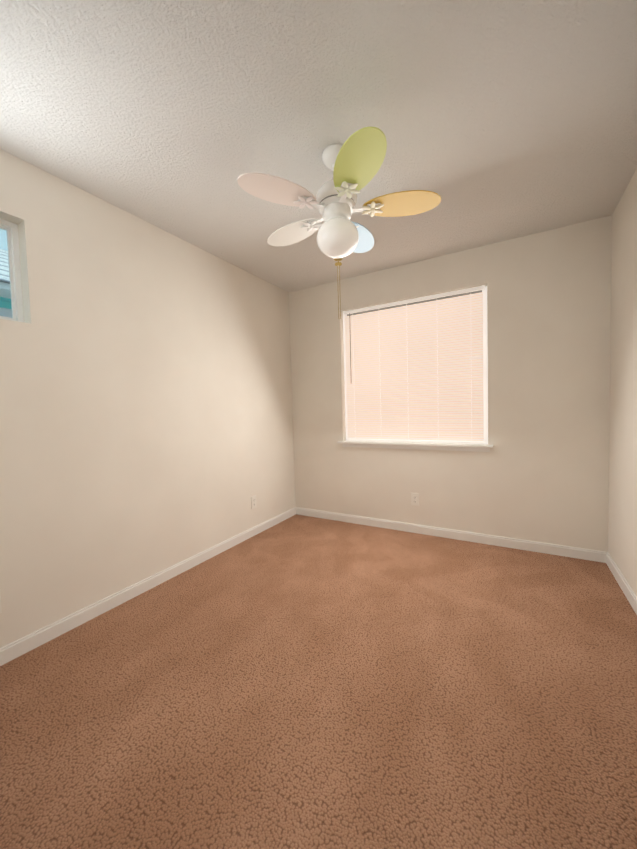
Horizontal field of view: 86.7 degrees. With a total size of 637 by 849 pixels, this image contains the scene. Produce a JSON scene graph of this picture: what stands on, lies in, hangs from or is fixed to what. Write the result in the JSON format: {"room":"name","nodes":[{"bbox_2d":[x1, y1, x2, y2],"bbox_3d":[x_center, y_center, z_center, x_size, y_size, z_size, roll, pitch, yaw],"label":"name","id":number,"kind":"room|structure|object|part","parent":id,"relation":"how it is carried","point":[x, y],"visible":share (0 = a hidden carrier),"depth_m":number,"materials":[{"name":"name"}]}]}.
{"room":"empty bedroom","nodes":[
{"label":"empty bedroom","id":0,"kind":"room"},
{"bbox_2d":[0,149,295,647],"bbox_3d":[-1.204,-0.125,2.265,0.140,2.440,3.440,0,3,30],"label":"wall","id":1,"kind":"structure","parent":0,"point":[146,420],"depth_m":2.09,"materials":[{"name":"paint"}]},
{"bbox_2d":[0,219,23,321],"bbox_3d":[-1.768,-0.738,1.350,0.045,0.510,0.900,0,3,30],"label":"window","id":2,"kind":"structure","parent":1,"relation":"in","point":[14,275],"depth_m":1.71,"materials":[{"name":"white plastic"}]},
{"bbox_2d":[0,507,295,665],"bbox_3d":[-1.104,1.055,2.281,0.013,0.078,3.440,0,3,30],"label":"baseboard","id":3,"kind":"structure","parent":1,"relation":"attached to","point":[24,645],"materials":[{"name":"white wood"}]},
{"bbox_2d":[251,495,256,508],"bbox_3d":[-0.604,0.727,3.159,0.008,0.114,0.070,0,3,30],"label":"outlet","id":4,"kind":"object","parent":1,"relation":"attached to","point":[253,502],"depth_m":3.15,"materials":[{"name":"white plastic"}]},
{"bbox_2d":[0,514,636,848],"bbox_3d":[0.063,1.141,1.617,2.980,0.100,3.720,0,3,30],"label":"floor","id":5,"kind":"structure","parent":0,"point":[296,681],"depth_m":1.32,"materials":[{"name":"carpet"}]},
{"bbox_2d":[0,0,636,291],"bbox_3d":[-0.009,-1.395,1.500,2.980,0.100,3.720,0,3,30],"label":"ceiling","id":6,"kind":"structure","parent":0,"point":[495,121],"depth_m":1.44,"materials":[{"name":"white paint"}]},
{"bbox_2d":[237,126,440,318],"bbox_3d":[0.099,-0.960,1.746,0.971,0.797,0.956,0,3,30],"label":"ceiling fan","id":7,"kind":"object","parent":6,"relation":"hanging from","point":[354,161],"depth_m":1.62,"materials":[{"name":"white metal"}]},
{"bbox_3d":[-0.170,-1.066,1.565,0.261,0.030,0.388,0,3,30],"label":"blade pink","id":8,"kind":"part","parent":7,"relation":"part of","materials":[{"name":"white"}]},
{"bbox_3d":[-0.120,-1.083,1.911,0.427,0.030,0.201,0,3,30],"label":"blade white","id":9,"kind":"part","parent":7,"relation":"part of","materials":[{"name":"white wood"}]},
{"bbox_3d":[0.098,-0.942,1.714,0.212,0.170,0.212,0,3,30],"label":"globe","id":10,"kind":"part","parent":7,"relation":"part of","materials":[{"name":"white glass"}]},
{"bbox_3d":[0.107,-0.812,1.794,0.043,0.497,0.021,0,3,30],"label":"pull chain","id":11,"kind":"part","parent":7,"relation":"part of","materials":[{"name":"gold metal"}]},
{"bbox_3d":[0.159,-1.069,1.415,0.320,0.030,0.345,0,3,30],"label":"blade green","id":12,"kind":"part","parent":7,"relation":"part of","materials":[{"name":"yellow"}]},
{"bbox_3d":[0.208,-1.096,1.978,0.192,0.030,0.431,0,3,30],"label":"blade blue","id":13,"kind":"part","parent":7,"relation":"part of","materials":[{"name":"blue wood"}]},
{"bbox_3d":[0.393,-1.088,1.689,0.405,0.030,0.234,0,3,30],"label":"blade yellow","id":14,"kind":"part","parent":7,"relation":"part of","materials":[{"name":"orange"}]},
{"bbox_2d":[289,215,611,552],"bbox_3d":[0.917,-0.224,3.109,2.980,2.440,0.140,0,3,30],"label":"wall","id":15,"kind":"structure","parent":0,"point":[539,472],"depth_m":2.69,"materials":[{"name":"paint"}]},
{"bbox_2d":[411,493,418,505],"bbox_3d":[0.886,0.686,3.097,0.070,0.114,0.008,0,3,30],"label":"outlet","id":16,"kind":"object","parent":15,"relation":"attached to","point":[414,498],"depth_m":3.09,"materials":[{"name":"white plastic"}]},
{"bbox_2d":[337,441,492,451],"bbox_3d":[0.832,0.196,3.133,1.408,0.056,0.116,0,3,30],"label":"window sill","id":17,"kind":"structure","parent":15,"relation":"attached to","point":[433,446],"depth_m":3.03,"materials":[{"name":"white wood"}]},
{"bbox_2d":[343,286,487,443],"bbox_3d":[0.858,-0.479,3.170,1.323,1.332,0.065,0,3,30],"label":"window","id":18,"kind":"structure","parent":15,"relation":"in","point":[485,370],"depth_m":2.84,"materials":[{"name":"white"}]},
{"bbox_2d":[343,285,484,443],"bbox_3d":[0.822,-0.487,3.108,1.279,1.304,0.050,0,3,30],"label":"window blind","id":19,"kind":"object","parent":18,"relation":"attached to","point":[414,372],"depth_m":3.07,"materials":[{"name":"white plastic"}]},
{"bbox_2d":[296,507,603,562],"bbox_3d":[0.912,0.960,3.096,2.640,0.078,0.013,0,3,30],"label":"baseboard","id":20,"kind":"structure","parent":15,"relation":"attached to","point":[560,550],"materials":[{"name":"white wood"}]},
{"bbox_2d":[608,169,636,595],"bbox_3d":[1.259,-0.129,0.852,0.140,2.440,3.440,0,3,30],"label":"wall","id":21,"kind":"structure","parent":0,"point":[622,530],"depth_m":2.07,"materials":[{"name":"paint"}]},
{"bbox_2d":[604,552,636,614],"bbox_3d":[1.225,1.050,0.944,0.013,0.078,3.440,0,3,30],"label":"baseboard","id":22,"kind":"structure","parent":21,"relation":"attached to","point":[627,590],"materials":[{"name":"white wood"}]},
{"bbox_3d":[-6.610,1.155,6.925,13.840,0.040,22.000,0,3,30],"label":"ground","id":23,"kind":"structure","parent":0,"visible":0},
{"bbox_2d":[0,249,11,316],"bbox_3d":[-6.024,-1.112,6.447,5.900,4.498,19.000,0,3,30],"label":"house","id":24,"kind":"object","parent":23,"relation":"on","point":[3,306],"depth_m":4.60,"materials":[{"name":"white"}]}
]}

